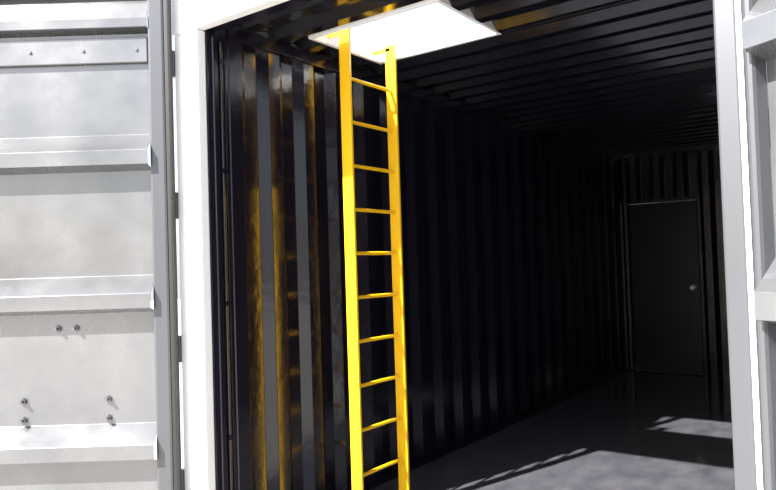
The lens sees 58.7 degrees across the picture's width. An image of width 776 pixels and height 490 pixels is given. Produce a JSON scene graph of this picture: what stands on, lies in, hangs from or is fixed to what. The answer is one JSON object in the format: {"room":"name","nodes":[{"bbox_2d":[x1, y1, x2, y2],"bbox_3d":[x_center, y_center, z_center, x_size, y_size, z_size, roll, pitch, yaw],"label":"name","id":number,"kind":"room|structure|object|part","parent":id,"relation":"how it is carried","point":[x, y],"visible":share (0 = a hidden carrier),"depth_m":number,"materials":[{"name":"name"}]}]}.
{"room":"shipping container","nodes":[
{"label":"shipping container","id":0,"kind":"room"},
{"bbox_2d":[226,26,628,489],"bbox_3d":[0.966,0.183,5.461,0.041,2.450,5.699,-3,-2,37],"label":"wall","id":1,"kind":"structure","parent":0,"point":[513,248],"depth_m":4.34,"materials":[{"name":"black metal"}]},
{"bbox_2d":[171,0,288,35],"bbox_3d":[-0.008,-1.148,2.463,2.420,0.282,0.055,-3,-2,37],"label":"door frame","id":2,"kind":"structure","parent":1,"relation":"attached to","point":[187,15],"depth_m":3.01,"materials":[{"name":"white paint"}]},
{"bbox_2d":[211,0,309,30],"bbox_3d":[0.052,-1.043,2.503,2.080,0.053,0.059,-3,-2,37],"label":"trim","id":3,"kind":"structure","parent":1,"relation":"attached to","point":[290,3],"depth_m":2.95,"materials":[{"name":"black paint"}]},
{"bbox_2d":[226,27,622,161],"bbox_3d":[0.920,-0.975,5.488,0.072,0.069,5.659,-3,-2,37],"label":"beam","id":4,"kind":"structure","parent":1,"relation":"attached to","point":[249,40],"depth_m":4.30,"materials":[{"name":"black metal"}]},
{"bbox_2d":[349,368,629,489],"bbox_3d":[0.983,1.364,5.397,0.062,0.045,5.590,-3,-2,37],"label":"baseboard","id":5,"kind":"structure","parent":1,"relation":"attached to","point":[414,463],"depth_m":4.92,"materials":[{"name":"black paint"}]},
{"bbox_2d":[620,144,718,367],"bbox_3d":[1.834,0.171,4.791,2.350,2.620,5.880,-3,-2,37],"label":"trim","id":6,"kind":"structure","parent":1,"relation":"attached to","point":[716,146],"depth_m":7.68,"materials":[{"name":"black paint"}]},
{"bbox_2d":[238,0,718,155],"bbox_3d":[1.787,-1.073,4.817,2.250,0.038,5.805,-3,-2,37],"label":"ceiling","id":7,"kind":"structure","parent":0,"point":[622,77],"depth_m":4.03,"materials":[{"name":"black paint"}]},
{"bbox_2d":[308,0,500,63],"bbox_3d":[0.086,-1.077,3.446,0.765,0.074,0.595,-3,-2,37],"label":"roof hatch","id":8,"kind":"object","parent":7,"relation":"attached to","point":[484,29],"visible":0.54,"depth_m":3.56,"materials":[{"name":"white paint"}]},
{"bbox_2d":[370,370,734,489],"bbox_3d":[1.868,1.410,4.749,2.270,0.140,5.935,-3,-2,37],"label":"floor","id":9,"kind":"structure","parent":0,"point":[634,430],"depth_m":4.64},
{"bbox_2d":[204,28,237,489],"bbox_3d":[-0.808,0.177,3.160,0.194,2.398,0.119,-3,-2,37],"label":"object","id":10,"kind":"object","parent":9,"relation":"on","point":[216,53],"visible":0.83,"depth_m":3.10,"materials":[{"name":"black paint"}]},
{"bbox_2d":[328,28,409,489],"bbox_3d":[-0.096,0.140,3.603,0.142,2.454,0.406,-3,-2,37],"label":"ladder","id":11,"kind":"object","parent":9,"relation":"on","point":[347,122],"visible":0.91,"depth_m":3.52,"materials":[{"name":"yellow metal"}]},
{"bbox_3d":[-0.181,0.137,3.423,0.064,2.454,0.016,-3,-2,37],"label":"rail","id":12,"kind":"part","parent":11,"relation":"part of","materials":[{"name":"yellow metal"}]},
{"bbox_3d":[0.051,0.139,3.736,0.064,2.454,0.016,-3,-2,37],"label":"rail","id":13,"kind":"part","parent":11,"relation":"part of","materials":[{"name":"yellow metal"}]},
{"bbox_3d":[0.047,1.401,2.355,2.420,0.153,0.080,-3,-2,37],"label":"trim","id":14,"kind":"structure","parent":9,"relation":"attached to","visible":0},
{"bbox_2d":[147,0,173,489],"bbox_3d":[-1.551,0.103,3.087,1.160,2.530,0.060,-2,-2,0],"label":"frame","id":15,"kind":"object","parent":14,"relation":"on","point":[155,15],"visible":0.75,"depth_m":3.06,"materials":[{"name":"grey paint"}]},
{"bbox_2d":[0,0,157,489],"bbox_3d":[-1.552,0.068,3.070,1.010,2.400,0.084,-2,-2,0],"label":"panel","id":16,"kind":"object","parent":15,"relation":"attached to","point":[76,207],"visible":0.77,"depth_m":3.10,"materials":[{"name":"grey paint"}]},
{"bbox_2d":[0,37,147,66],"bbox_3d":[-1.581,-0.868,3.122,0.990,0.115,0.018,-2,-2,0],"label":"strip","id":17,"kind":"object","parent":16,"relation":"attached to","point":[97,50],"visible":0.89,"depth_m":3.11,"materials":[{"name":"grey paint"}]},
{"bbox_2d":[18,47,137,424],"bbox_3d":[-1.463,0.191,3.091,0.736,2.142,0.035,-2,-2,0],"label":"bolts","id":18,"kind":"object","parent":16,"relation":"attached to","point":[107,399],"visible":1,"depth_m":3.08,"materials":[{"name":"silver metal"}]},
{"bbox_2d":[163,0,181,489],"bbox_3d":[-0.959,0.084,3.079,0.020,2.530,0.056,-2,-2,0],"label":"gasket","id":19,"kind":"object","parent":15,"relation":"attached to","point":[166,3],"visible":1,"depth_m":3.06,"materials":[{"name":"black rubber"}]},
{"bbox_2d":[172,50,184,489],"bbox_3d":[-1.002,0.122,3.134,0.116,2.020,0.032,-2,-2,0],"label":"hinge knuckles","id":20,"kind":"object","parent":15,"relation":"attached to","point":[173,52],"visible":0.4,"depth_m":3.13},
{"bbox_2d":[174,29,215,489],"bbox_3d":[-0.864,0.206,3.095,0.160,2.331,0.050,-3,-2,37],"label":"post","id":21,"kind":"object","parent":14,"relation":"on","point":[190,68],"visible":1,"depth_m":3.07,"materials":[{"name":"white metal"}]},
{"bbox_2d":[712,0,756,489],"bbox_3d":[0.918,0.113,1.796,0.054,2.331,0.110,-3,-2,37],"label":"post","id":22,"kind":"object","parent":14,"relation":"on","point":[728,108],"visible":0.67,"depth_m":1.75,"materials":[{"name":"white metal"}]},
{"bbox_2d":[735,0,762,489],"bbox_3d":[0.948,0.111,1.759,0.034,2.331,0.135,-3,-2,37],"label":"trim","id":23,"kind":"structure","parent":22,"relation":"attached to","point":[737,2],"depth_m":1.71,"materials":[{"name":"white paint"}]},
{"bbox_2d":[740,0,775,489],"bbox_3d":[1.120,-0.037,1.131,0.060,2.530,1.160,-1,-2,-23],"label":"door","id":24,"kind":"structure","parent":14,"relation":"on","point":[754,68],"depth_m":1.64,"materials":[{"name":"grey paint"}]},
{"bbox_2d":[741,0,775,325],"bbox_3d":[1.103,-0.072,1.125,0.084,2.400,1.100,-1,-2,-23],"label":"panel","id":25,"kind":"object","parent":24,"relation":"attached to","point":[758,28],"visible":1,"depth_m":1.60,"materials":[{"name":"grey paint"}]},
{"bbox_2d":[624,150,729,376],"bbox_3d":[3.537,0.149,7.087,2.230,2.450,0.043,-3,-2,37],"label":"wall","id":26,"kind":"structure","parent":0,"point":[698,173],"depth_m":7.22,"materials":[{"name":"black metal"}]},
{"bbox_2d":[628,200,703,374],"bbox_3d":[3.002,0.455,7.469,0.708,1.832,0.045,-3,-2,37],"label":"door","id":27,"kind":"structure","parent":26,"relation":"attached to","point":[664,251],"depth_m":7.44,"materials":[{"name":"black paint"}]},
{"bbox_2d":[689,285,696,290],"bbox_3d":[3.198,0.450,7.246,0.064,0.064,0.078,-3,-2,37],"label":"handle","id":28,"kind":"object","parent":27,"relation":"attached to","point":[692,287],"visible":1,"depth_m":7.23,"materials":[{"name":"white metal"}]},
{"bbox_2d":[623,195,708,375],"bbox_3d":[3.010,0.437,7.481,0.800,1.889,0.115,-3,-2,37],"label":"door frame","id":29,"kind":"structure","parent":26,"relation":"attached to","point":[697,198],"depth_m":7.36,"materials":[{"name":"black paint"}]},
{"label":"outside","id":30,"kind":"structure","parent":0,"visible":0},
{"bbox_2d":[151,299,183,467],"bbox_3d":[3.027,1.481,3.971,60.000,0.100,70.000,-3,-2,37],"label":"ground","id":31,"kind":"structure","parent":30,"point":[152,302],"depth_m":7.32,"materials":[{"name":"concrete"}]}
]}

